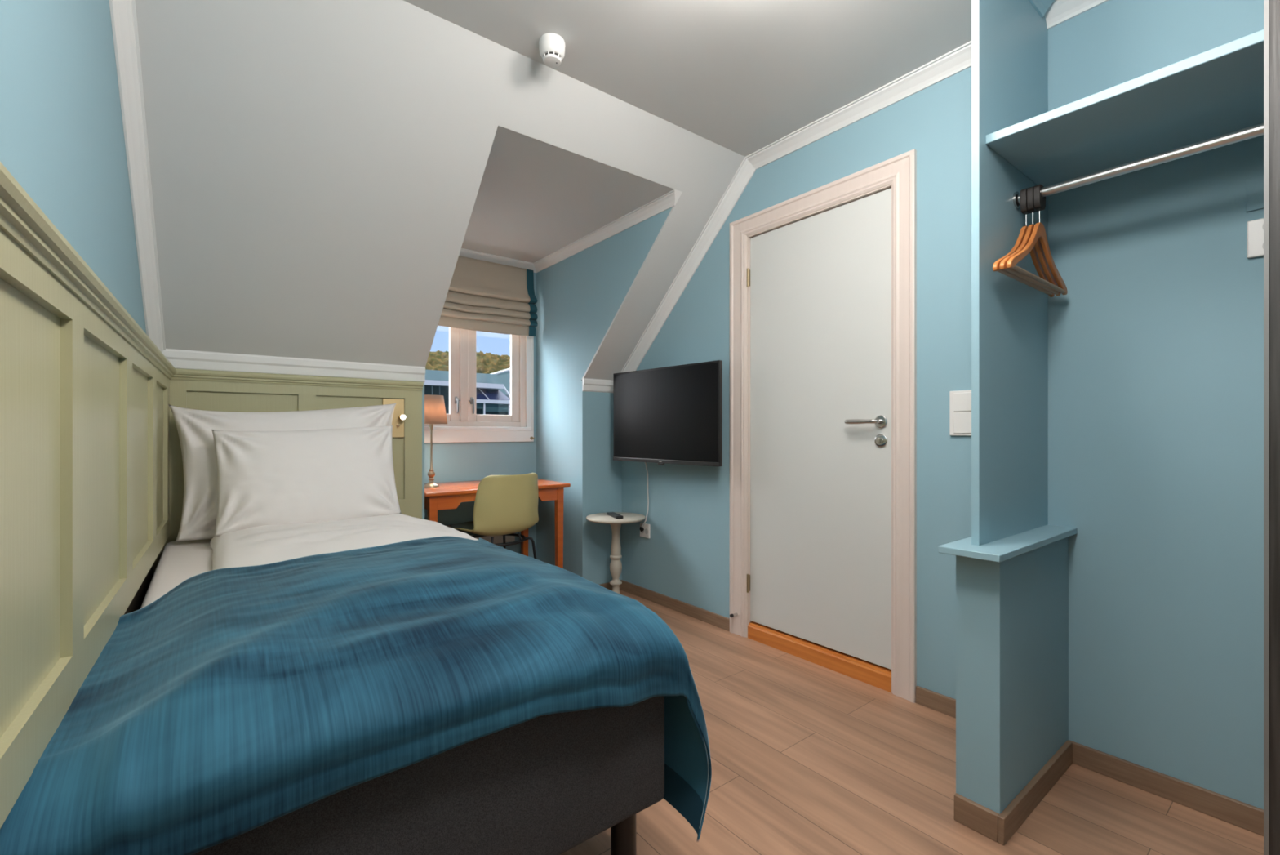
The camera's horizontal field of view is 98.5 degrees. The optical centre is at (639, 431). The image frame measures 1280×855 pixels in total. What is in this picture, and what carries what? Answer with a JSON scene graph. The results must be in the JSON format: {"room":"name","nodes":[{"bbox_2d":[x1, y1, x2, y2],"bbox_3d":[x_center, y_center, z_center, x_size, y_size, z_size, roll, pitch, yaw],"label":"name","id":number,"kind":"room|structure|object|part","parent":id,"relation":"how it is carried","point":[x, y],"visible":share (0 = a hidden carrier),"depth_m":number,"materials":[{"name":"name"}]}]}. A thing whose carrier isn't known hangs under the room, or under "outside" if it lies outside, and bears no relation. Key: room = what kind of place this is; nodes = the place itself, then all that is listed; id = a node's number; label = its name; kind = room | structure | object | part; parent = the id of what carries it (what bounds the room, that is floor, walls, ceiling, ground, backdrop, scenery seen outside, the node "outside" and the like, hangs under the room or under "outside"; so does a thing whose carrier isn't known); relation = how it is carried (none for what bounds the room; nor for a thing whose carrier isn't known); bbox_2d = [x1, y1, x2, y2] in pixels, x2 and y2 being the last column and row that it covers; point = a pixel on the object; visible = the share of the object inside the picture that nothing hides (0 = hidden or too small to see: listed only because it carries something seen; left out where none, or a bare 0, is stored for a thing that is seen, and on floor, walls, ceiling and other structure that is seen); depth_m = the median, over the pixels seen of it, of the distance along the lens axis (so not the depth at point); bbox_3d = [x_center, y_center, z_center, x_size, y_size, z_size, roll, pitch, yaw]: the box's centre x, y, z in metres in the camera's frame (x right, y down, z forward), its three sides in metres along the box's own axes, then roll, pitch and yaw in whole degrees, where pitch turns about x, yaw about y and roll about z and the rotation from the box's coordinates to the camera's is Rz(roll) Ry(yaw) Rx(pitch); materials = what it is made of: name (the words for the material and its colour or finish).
{"room":"hotel room","nodes":[
{"label":"hotel room","id":0,"kind":"room"},
{"bbox_2d":[0,0,146,333],"bbox_3d":[-0.689,-0.240,0.410,0.120,2.500,4.550,0,0,-37],"label":"wall","id":1,"kind":"structure","parent":0,"point":[62,140],"depth_m":1.08,"materials":[{"name":"blue paint"}]},
{"bbox_2d":[0,161,176,828],"bbox_3d":[-0.599,0.077,0.458,0.083,0.655,4.220,0,0,-37],"label":"panelling","id":2,"kind":"object","parent":1,"relation":"attached to","point":[85,390],"visible":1,"depth_m":0.79,"materials":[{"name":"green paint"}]},
{"bbox_3d":[-0.721,0.083,0.627,0.006,0.510,0.475,0,0,-37],"label":"panel","id":3,"kind":"part","parent":2,"relation":"part of","materials":[{"name":"beige paint"}]},
{"bbox_3d":[-0.599,-0.229,0.458,0.082,0.042,4.220,0,0,-37],"label":"cap rail","id":4,"kind":"part","parent":2,"relation":"part of","materials":[{"name":"beige paint"}]},
{"bbox_3d":[-1.048,0.083,1.066,0.006,0.510,0.476,0,0,-37],"label":"panel","id":5,"kind":"part","parent":2,"relation":"part of","materials":[{"name":"beige paint"}]},
{"bbox_3d":[-1.376,0.083,1.508,0.006,0.510,0.460,0,0,-37],"label":"panel","id":6,"kind":"part","parent":2,"relation":"part of","materials":[{"name":"beige paint"}]},
{"bbox_3d":[-1.691,0.083,1.930,0.006,0.510,0.413,0,0,-37],"label":"panel","id":7,"kind":"part","parent":2,"relation":"part of","materials":[{"name":"beige paint"}]},
{"bbox_2d":[108,0,165,351],"bbox_3d":[-0.601,-0.803,0.432,0.048,1.044,4.322,0,0,-37],"label":"trim","id":8,"kind":"structure","parent":1,"relation":"attached to","point":[122,12],"depth_m":1.68,"materials":[{"name":"white paint"}]},
{"bbox_2d":[124,564,153,614],"bbox_3d":[-0.636,0.708,0.449,0.014,0.605,4.250,0,0,-37],"label":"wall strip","id":9,"kind":"object","parent":1,"relation":"attached to","point":[135,604],"depth_m":1.83,"materials":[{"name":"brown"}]},
{"bbox_2d":[135,0,745,380],"bbox_3d":[-0.744,-0.825,2.376,2.750,1.019,1.094,0,0,-38],"label":"ceiling","id":10,"kind":"structure","parent":0,"point":[317,167],"depth_m":2.01,"materials":[{"name":"grey paint"}]},
{"bbox_2d":[424,272,536,557],"bbox_3d":[-1.131,-0.072,3.604,1.137,2.165,0.130,0,0,-38],"label":"wall","id":11,"kind":"structure","parent":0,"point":[451,461],"depth_m":3.59,"materials":[{"name":"blue paint"}]},
{"bbox_2d":[424,327,533,442],"bbox_3d":[-1.123,-0.521,3.571,0.908,1.173,0.132,0,0,-38],"label":"window","id":12,"kind":"structure","parent":11,"relation":"attached to","point":[463,425],"depth_m":3.57,"materials":[{"name":"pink wood"}]},
{"bbox_3d":[-1.279,-0.541,3.430,0.310,0.944,0.026,0,0,-38],"label":"sash","id":13,"kind":"part","parent":12,"relation":"part of","materials":[{"name":"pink wood"}]},
{"bbox_3d":[-1.150,-0.171,3.490,0.033,0.107,0.039,0,0,-38],"label":"handle","id":14,"kind":"part","parent":12,"relation":"part of","materials":[{"name":"silver metal"}]},
{"bbox_3d":[-1.083,-0.171,3.543,0.033,0.107,0.039,0,0,-38],"label":"handle","id":15,"kind":"part","parent":12,"relation":"part of","materials":[{"name":"silver metal"}]},
{"bbox_3d":[-1.102,-0.024,3.527,0.888,0.023,0.026,0,0,-38],"label":"sill","id":16,"kind":"part","parent":12,"relation":"part of","materials":[{"name":"white paint"}]},
{"bbox_3d":[-0.973,-0.541,3.669,0.361,0.944,0.026,0,0,-38],"label":"sash","id":17,"kind":"part","parent":12,"relation":"part of","materials":[{"name":"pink wood"}]},
{"bbox_2d":[445,524,515,543],"bbox_3d":[-1.108,0.652,3.492,0.650,0.145,0.075,0,0,-38],"label":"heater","id":18,"kind":"object","parent":11,"relation":"attached to","point":[497,539],"visible":0.2,"depth_m":3.59,"materials":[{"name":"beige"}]},
{"bbox_2d":[437,255,537,336],"bbox_3d":[-1.059,-0.875,3.502,0.865,0.466,0.084,0,0,-38],"label":"blind","id":19,"kind":"object","parent":11,"relation":"attached to","point":[482,295],"visible":0.76,"depth_m":3.56,"materials":[{"name":"beige fabric"}]},
{"bbox_2d":[422,380,622,584],"bbox_3d":[-1.067,0.347,2.871,2.650,1.325,0.100,0,0,-38],"label":"wall","id":20,"kind":"structure","parent":0,"point":[597,477],"depth_m":3.43,"materials":[{"name":"blue paint"}]},
{"bbox_2d":[153,368,423,573],"bbox_3d":[-1.500,0.230,2.441,1.038,0.960,0.046,0,0,-38],"label":"panelling","id":21,"kind":"object","parent":20,"relation":"attached to","point":[191,388],"visible":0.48,"depth_m":2.42,"materials":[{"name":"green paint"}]},
{"bbox_3d":[-1.665,0.081,2.326,0.389,0.502,0.005,0,0,-38],"label":"panel","id":22,"kind":"part","parent":21,"relation":"part of","materials":[{"name":"beige paint"}]},
{"bbox_3d":[-1.500,-0.229,2.441,1.038,0.042,0.046,0,0,-38],"label":"cap rail","id":23,"kind":"part","parent":21,"relation":"part of","materials":[{"name":"beige paint"}]},
{"bbox_3d":[-1.312,0.081,2.602,0.386,0.502,0.005,0,0,-38],"label":"panel","id":24,"kind":"part","parent":21,"relation":"part of","materials":[{"name":"beige paint"}]},
{"bbox_2d":[382,398,406,437],"bbox_3d":[-1.180,-0.069,2.657,0.098,0.187,0.067,0,0,-38],"label":"light","id":25,"kind":"object","parent":21,"relation":"attached to","point":[398,417],"visible":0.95,"depth_m":2.68,"materials":[{"name":"gold metal"}]},
{"bbox_3d":[-1.138,-0.072,2.654,0.023,0.023,0.011,0,0,-38],"label":"bulb","id":26,"kind":"part","parent":25,"relation":"part of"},
{"bbox_2d":[161,348,425,382],"bbox_3d":[-1.503,-0.288,2.457,1.060,0.079,0.017,0,0,-38],"label":"trim","id":27,"kind":"structure","parent":20,"relation":"attached to","point":[179,358],"depth_m":2.42,"materials":[{"name":"white paint"}]},
{"bbox_2d":[582,377,613,392],"bbox_3d":[-0.229,-0.288,3.451,0.297,0.079,0.017,0,0,-38],"label":"trim","id":28,"kind":"structure","parent":20,"relation":"attached to","point":[588,384],"depth_m":3.42,"materials":[{"name":"white paint"}]},
{"bbox_2d":[599,582,621,590],"bbox_3d":[-0.235,0.979,3.448,0.283,0.062,0.014,0,0,-38],"label":"baseboard","id":29,"kind":"structure","parent":20,"relation":"attached to","point":[607,585],"depth_m":3.47,"materials":[{"name":"brown wood"}]},
{"bbox_2d":[461,125,674,262],"bbox_3d":[-0.674,-1.205,3.019,0.937,0.100,1.651,0,0,-38],"label":"ceiling","id":30,"kind":"structure","parent":0,"point":[535,198],"depth_m":2.71,"materials":[{"name":"grey paint"}]},
{"bbox_2d":[536,207,672,572],"bbox_3d":[-0.231,-0.122,3.293,0.100,2.265,1.723,0,0,-38],"label":"wall","id":31,"kind":"structure","parent":0,"point":[579,296],"depth_m":3.50,"materials":[{"name":"blue paint"}]},
{"bbox_2d":[458,189,682,272],"bbox_3d":[-0.628,-1.131,2.959,0.937,0.049,1.505,0,0,-38],"label":"trim","id":32,"kind":"structure","parent":31,"relation":"attached to","point":[668,200],"depth_m":3.23,"materials":[{"name":"white paint"}]},
{"bbox_2d":[402,0,971,156],"bbox_3d":[0.598,-1.375,0.615,2.900,0.100,3.334,0,0,-38],"label":"ceiling","id":33,"kind":"structure","parent":0,"point":[741,77],"depth_m":1.89,"materials":[{"name":"grey paint"}]},
{"bbox_2d":[538,32,565,67],"bbox_3d":[-0.299,-1.289,1.875,0.089,0.073,0.089,0,0,-38],"label":"smoke detector","id":34,"kind":"object","parent":33,"relation":"attached to","point":[551,46],"visible":1,"depth_m":1.85,"materials":[{"name":"white plastic"}]},
{"bbox_2d":[542,51,561,60],"bbox_3d":[-0.299,-1.268,1.875,0.062,0.011,0.060,0,0,-38],"label":"vent","id":35,"kind":"object","parent":34,"relation":"attached to","point":[547,55],"depth_m":1.85,"materials":[{"name":"white plastic"}]},
{"bbox_2d":[560,590,1263,854],"bbox_3d":[-0.007,1.050,1.390,2.900,0.080,5.300,0,0,-38],"label":"floor","id":36,"kind":"structure","parent":0,"point":[808,757],"depth_m":1.57,"materials":[{"name":"brown wood"}]},
{"bbox_2d":[140,537,664,854],"bbox_3d":[-0.894,0.715,1.661,0.910,0.590,1.930,0,0,-38],"label":"bed","id":37,"kind":"object","parent":36,"relation":"on","point":[550,784],"visible":0.23,"depth_m":0.97,"materials":[{"name":"grey fabric"}]},
{"bbox_3d":[-0.900,0.453,1.663,0.904,0.065,1.916,0,0,-38],"label":"mattress","id":38,"kind":"part","parent":37,"relation":"part of","materials":[{"name":"white fabric"}]},
{"bbox_2d":[168,403,395,541],"bbox_3d":[-1.443,0.134,2.314,0.824,0.541,0.203,0,0,-38],"label":"pillow","id":39,"kind":"object","parent":37,"relation":"on","point":[194,427],"visible":0.34,"depth_m":2.11,"materials":[{"name":"white fabric"}]},
{"bbox_2d":[209,513,478,569],"bbox_3d":[-0.879,0.464,1.779,0.808,0.256,1.287,0,0,-38],"label":"duvet","id":40,"kind":"object","parent":37,"relation":"on","point":[264,544],"visible":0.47,"depth_m":1.83,"materials":[{"name":"white fabric"}]},
{"bbox_2d":[211,425,401,536],"bbox_3d":[-1.303,0.171,2.202,0.643,0.402,0.207,0,0,-38],"label":"pillow","id":41,"kind":"object","parent":40,"relation":"on","point":[264,477],"visible":0.98,"depth_m":2.12,"materials":[{"name":"white fabric"}]},
{"bbox_2d":[0,535,711,854],"bbox_3d":[-0.614,0.610,1.316,1.068,0.552,1.187,0,0,-38],"label":"throw","id":42,"kind":"object","parent":40,"relation":"on","point":[237,700],"visible":0.94,"depth_m":0.90,"materials":[{"name":"blue fabric"}]},
{"bbox_3d":[-0.036,0.899,1.208,0.056,0.222,0.056,0,0,-38],"label":"leg","id":43,"kind":"part","parent":37,"relation":"part of","materials":[{"name":"black wood"}]},
{"bbox_2d":[449,472,538,559],"bbox_3d":[-0.828,0.616,3.120,0.491,0.782,0.410,0,0,45],"label":"desk chair","id":44,"kind":"object","parent":36,"relation":"on","point":[504,505],"visible":0.93,"depth_m":2.94,"materials":[{"name":"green plastic"}]},
{"bbox_3d":[-0.817,0.587,3.110,0.345,0.051,0.345,0,0,45],"label":"under frame","id":45,"kind":"part","parent":44,"relation":"part of","materials":[{"name":"black metal"}]},
{"bbox_3d":[-0.819,0.798,3.327,0.015,0.418,0.110,0,0,0],"label":"leg","id":46,"kind":"part","parent":44,"relation":"part of","materials":[{"name":"black metal"}]},
{"bbox_3d":[-0.600,0.798,3.112,0.110,0.418,0.015,0,0,0],"label":"leg","id":47,"kind":"part","parent":44,"relation":"part of","materials":[{"name":"black metal"}]},
{"bbox_2d":[424,478,570,568],"bbox_3d":[-0.930,0.660,3.302,0.860,0.700,0.560,0,0,-38],"label":"desk","id":48,"kind":"object","parent":36,"relation":"on","point":[449,495],"visible":0.38,"depth_m":3.26,"materials":[{"name":"brown wood"}]},
{"bbox_3d":[-1.085,0.671,2.884,0.042,0.678,0.042,0,0,-38],"label":"leg","id":49,"kind":"part","parent":48,"relation":"part of","materials":[{"name":"brown wood"}]},
{"bbox_2d":[424,394,447,487],"bbox_3d":[-1.185,0.051,3.134,0.174,0.518,0.174,0,0,-38],"label":"table lamp","id":50,"kind":"object","parent":48,"relation":"on","point":[434,405],"visible":0.92,"depth_m":3.09,"materials":[{"name":"brown metal"}]},
{"bbox_3d":[-1.185,-0.127,3.134,0.174,0.162,0.174,0,0,-38],"label":"lamp shade","id":51,"kind":"part","parent":50,"relation":"part of","materials":[{"name":"fabric"}]},
{"bbox_3d":[-0.776,0.671,3.712,0.042,0.678,0.042,0,0,-38],"label":"leg","id":52,"kind":"part","parent":48,"relation":"part of","materials":[{"name":"brown wood"}]},
{"bbox_3d":[-0.491,0.671,3.347,0.042,0.678,0.042,0,0,-38],"label":"leg","id":53,"kind":"part","parent":48,"relation":"part of","materials":[{"name":"brown wood"}]},
{"bbox_2d":[586,511,645,594],"bbox_3d":[-0.143,0.754,3.277,0.354,0.511,0.354,0,0,-38],"label":"side table","id":54,"kind":"object","parent":36,"relation":"on","point":[615,565],"visible":0.77,"depth_m":3.25,"materials":[{"name":"beige paint"}]},
{"bbox_2d":[607,511,622,519],"bbox_3d":[-0.147,0.490,3.253,0.042,0.018,0.170,0,0,-22],"label":"remote control","id":55,"kind":"object","parent":54,"relation":"on","point":[613,514],"visible":1,"depth_m":3.22,"materials":[{"name":"black plastic"}]},
{"bbox_2d":[915,685,955,717],"bbox_3d":[1.144,0.979,1.921,0.014,0.062,0.359,0,0,-38],"label":"baseboard","id":56,"kind":"structure","parent":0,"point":[928,698],"depth_m":2.00,"materials":[{"name":"brown wood"}]},
{"bbox_2d":[622,0,1263,808],"bbox_3d":[1.250,-0.208,1.895,0.120,2.436,4.550,0,0,-38],"label":"wall","id":57,"kind":"structure","parent":0,"point":[1156,335],"depth_m":1.62,"materials":[{"name":"blue paint"}]},
{"bbox_2d":[640,522,650,537],"bbox_3d":[0.030,0.596,3.349,0.014,0.084,0.090,0,0,-38],"label":"wall socket","id":58,"kind":"object","parent":57,"relation":"attached to","point":[646,532],"visible":0.98,"depth_m":3.33,"materials":[{"name":"white plastic"}]},
{"bbox_2d":[620,579,729,631],"bbox_3d":[0.168,0.979,3.172,0.014,0.062,0.945,0,0,-38],"label":"baseboard","id":59,"kind":"structure","parent":57,"relation":"attached to","point":[714,619],"depth_m":3.10,"materials":[{"name":"brown wood"}]},
{"bbox_2d":[621,40,971,372],"bbox_3d":[0.570,-0.817,2.623,0.056,1.018,2.235,0,0,-38],"label":"trim","id":60,"kind":"structure","parent":57,"relation":"attached to","point":[958,60],"depth_m":2.49,"materials":[{"name":"white paint"}]},
{"bbox_2d":[729,149,916,702],"bbox_3d":[0.765,-0.023,2.446,0.146,2.066,0.929,0,0,-38],"label":"door","id":61,"kind":"structure","parent":57,"relation":"in","point":[823,279],"depth_m":2.36,"materials":[{"name":"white wood"}]},
{"bbox_3d":[0.882,-0.042,2.205,0.024,0.021,0.136,0,0,-41],"label":"lever","id":62,"kind":"part","parent":61,"relation":"part of","materials":[{"name":"silver metal"}]},
{"bbox_3d":[0.939,-0.042,2.173,0.047,0.051,0.051,0,0,-38],"label":"handle","id":63,"kind":"part","parent":61,"relation":"part of","materials":[{"name":"silver metal"}]},
{"bbox_2d":[949,390,971,435],"bbox_3d":[1.131,-0.067,1.937,0.015,0.158,0.080,0,0,-38],"label":"light switch","id":64,"kind":"object","parent":57,"relation":"attached to","point":[960,401],"visible":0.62,"depth_m":1.94,"materials":[{"name":"white plastic"}]},
{"bbox_2d":[1044,0,1109,29],"bbox_3d":[1.739,-1.298,1.124,0.056,0.054,1.532,0,0,-38],"label":"trim","id":65,"kind":"structure","parent":57,"relation":"attached to","point":[1060,11],"depth_m":1.69,"materials":[{"name":"white paint"}]},
{"bbox_2d":[985,29,1263,186],"bbox_3d":[1.568,-0.764,0.990,0.491,0.023,1.532,0,0,-38],"label":"closet shelf","id":66,"kind":"object","parent":57,"relation":"attached to","point":[1219,91],"visible":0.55,"depth_m":1.32,"materials":[{"name":"blue paint"}]},
{"bbox_2d":[1068,739,1263,835],"bbox_3d":[1.772,0.979,1.116,0.014,0.062,1.479,0,0,-38],"label":"baseboard","id":67,"kind":"structure","parent":57,"relation":"attached to","point":[1250,817],"depth_m":1.51,"materials":[{"name":"brown wood"}]},
{"bbox_2d":[1245,175,1263,212],"bbox_3d":[1.573,-0.603,1.377,0.007,0.082,0.083,0,0,-38],"label":"cover plate","id":68,"kind":"object","parent":57,"relation":"attached to","point":[1254,186],"visible":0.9,"depth_m":1.40,"materials":[{"name":"blue paint"}]},
{"bbox_2d":[1246,217,1263,258],"bbox_3d":[1.572,-0.489,1.373,0.014,0.094,0.083,0,0,-38],"label":"socket","id":69,"kind":"object","parent":57,"relation":"attached to","point":[1255,228],"visible":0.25,"depth_m":1.39,"materials":[{"name":"white plastic"}]},
{"bbox_3d":[0.197,-0.080,3.096,0.062,0.140,0.100,0,0,-38],"label":"wall mount","id":70,"kind":"structure","parent":57,"relation":"attached to","visible":0},
{"bbox_2d":[613,360,722,466],"bbox_3d":[0.140,-0.087,3.054,0.075,0.535,0.836,0,0,-41],"label":"television","id":71,"kind":"object","parent":70,"relation":"attached to","point":[673,414],"visible":1,"depth_m":2.97,"materials":[{"name":"black plastic"}]},
{"bbox_2d":[639,462,648,531],"bbox_3d":[0.029,0.375,3.314,0.051,0.455,0.107,0,0,-12],"label":"power cable","id":72,"kind":"object","parent":71,"relation":"hanging from","point":[641,528],"visible":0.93,"depth_m":3.32,"materials":[{"name":"white plastic"}]},
{"bbox_3d":[0.032,0.365,3.307,0.046,0.434,0.096,0,0,-6],"label":"cord","id":73,"kind":"part","parent":72,"relation":"part of","materials":[{"name":"white plastic"}]},
{"bbox_2d":[937,524,1077,813],"bbox_3d":[1.052,0.651,1.553,0.613,0.718,0.141,0,0,-38],"label":"wall","id":74,"kind":"structure","parent":0,"point":[1012,591],"depth_m":1.44,"materials":[{"name":"blue paint"}]},
{"bbox_2d":[971,0,1048,545],"bbox_3d":[1.075,-0.517,1.589,0.531,1.618,0.018,0,0,-38],"label":"wall partition","id":75,"kind":"structure","parent":74,"relation":"on","point":[1010,38],"depth_m":1.52,"materials":[{"name":"blue paint"}]},
{"bbox_2d":[1028,0,1054,17],"bbox_3d":[1.075,-1.304,1.549,0.461,0.043,0.045,0,0,-38],"label":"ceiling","id":76,"kind":"structure","parent":75,"relation":"attached to","point":[1041,6],"depth_m":1.68,"materials":[{"name":"blue paint"}]},
{"bbox_2d":[954,739,1072,844],"bbox_3d":[1.069,0.977,1.561,0.548,0.066,0.116,0,0,-38],"label":"baseboard","id":77,"kind":"structure","parent":74,"relation":"attached to","point":[997,827],"depth_m":1.42,"materials":[{"name":"brown wood"}]},
{"label":"outside","id":78,"kind":"structure","parent":0,"visible":0},
{"bbox_3d":[-32.797,13.260,334.635,440.000,0.500,552.000,0,0,-38],"label":"ground","id":79,"kind":"structure","parent":78,"visible":0},
{"bbox_2d":[424,369,510,414],"bbox_3d":[-11.986,4.850,34.055,11.000,16.320,9.555,0,0,-38],"label":"building","id":80,"kind":"structure","parent":79,"relation":"on","point":[490,400],"depth_m":30.93,"materials":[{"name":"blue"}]},
{"bbox_3d":[-8.639,-1.367,31.288,2.873,2.754,1.074,0,0,-38],"label":"glazing frame","id":81,"kind":"part","parent":80,"relation":"part of","materials":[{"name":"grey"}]},
{"bbox_2d":[490,368,510,395],"bbox_3d":[-10.797,3.512,46.002,6.426,18.996,6.180,0,0,-38],"label":"gabled building","id":82,"kind":"structure","parent":79,"relation":"on","point":[504,375],"depth_m":42.59,"materials":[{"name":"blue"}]},
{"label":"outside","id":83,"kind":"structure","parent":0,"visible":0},
{"bbox_2d":[425,350,510,373],"bbox_3d":[-100.215,-30.558,429.164,330.000,81.077,300.000,0,0,-38],"label":"hill","id":84,"kind":"structure","parent":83,"point":[487,362],"depth_m":372.37,"materials":[{"name":"green plant"}]},
{"bbox_3d":[1.469,-1.310,0.576,0.035,0.030,1.000,0,0,-38],"label":"door track","id":85,"kind":"object","parent":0,"visible":0},
{"bbox_2d":[1263,0,1279,854],"bbox_3d":[1.385,-0.147,0.683,0.029,2.298,0.812,0,0,-38],"label":"sliding door","id":86,"kind":"structure","parent":85,"relation":"hanging from","point":[1271,7],"depth_m":0.99,"materials":[{"name":"brown wood"}]},
{"bbox_3d":[2.036,-0.158,0.358,0.531,2.336,0.040,0,0,-38],"label":"wall","id":87,"kind":"structure","parent":0,"visible":0},
{"bbox_2d":[1013,123,1263,208],"bbox_3d":[1.544,-0.662,0.972,0.044,0.044,1.532,0,0,-38],"label":"rail","id":88,"kind":"object","parent":87,"relation":"attached to","point":[1255,131],"visible":0.79,"depth_m":1.34,"materials":[{"name":"silver metal"}]},
{"bbox_2d":[1013,191,1020,208],"bbox_3d":[1.078,-0.662,1.569,0.044,0.044,0.016,0,0,-38],"label":"socket","id":89,"kind":"object","parent":88,"relation":"attached to","point":[1016,196],"depth_m":1.56,"materials":[{"name":"silver metal"}]},
{"bbox_2d":[992,188,1054,297],"bbox_3d":[1.089,-0.547,1.555,0.455,0.266,0.015,0,0,-38],"label":"hanger","id":90,"kind":"object","parent":88,"relation":"hanging from","point":[1024,209],"visible":0.76,"depth_m":1.54,"materials":[{"name":"brown wood"}]},
{"bbox_2d":[999,186,1061,296],"bbox_3d":[1.098,-0.547,1.543,0.455,0.266,0.015,0,0,-38],"label":"hanger","id":91,"kind":"object","parent":88,"relation":"hanging from","point":[1030,206],"visible":0.75,"depth_m":1.53,"materials":[{"name":"brown wood"}]},
{"bbox_2d":[1006,184,1067,294],"bbox_3d":[1.108,-0.547,1.530,0.455,0.266,0.015,0,0,-38],"label":"hanger","id":92,"kind":"object","parent":88,"relation":"hanging from","point":[1039,202],"visible":0.99,"depth_m":1.52,"materials":[{"name":"brown wood"}]}
]}

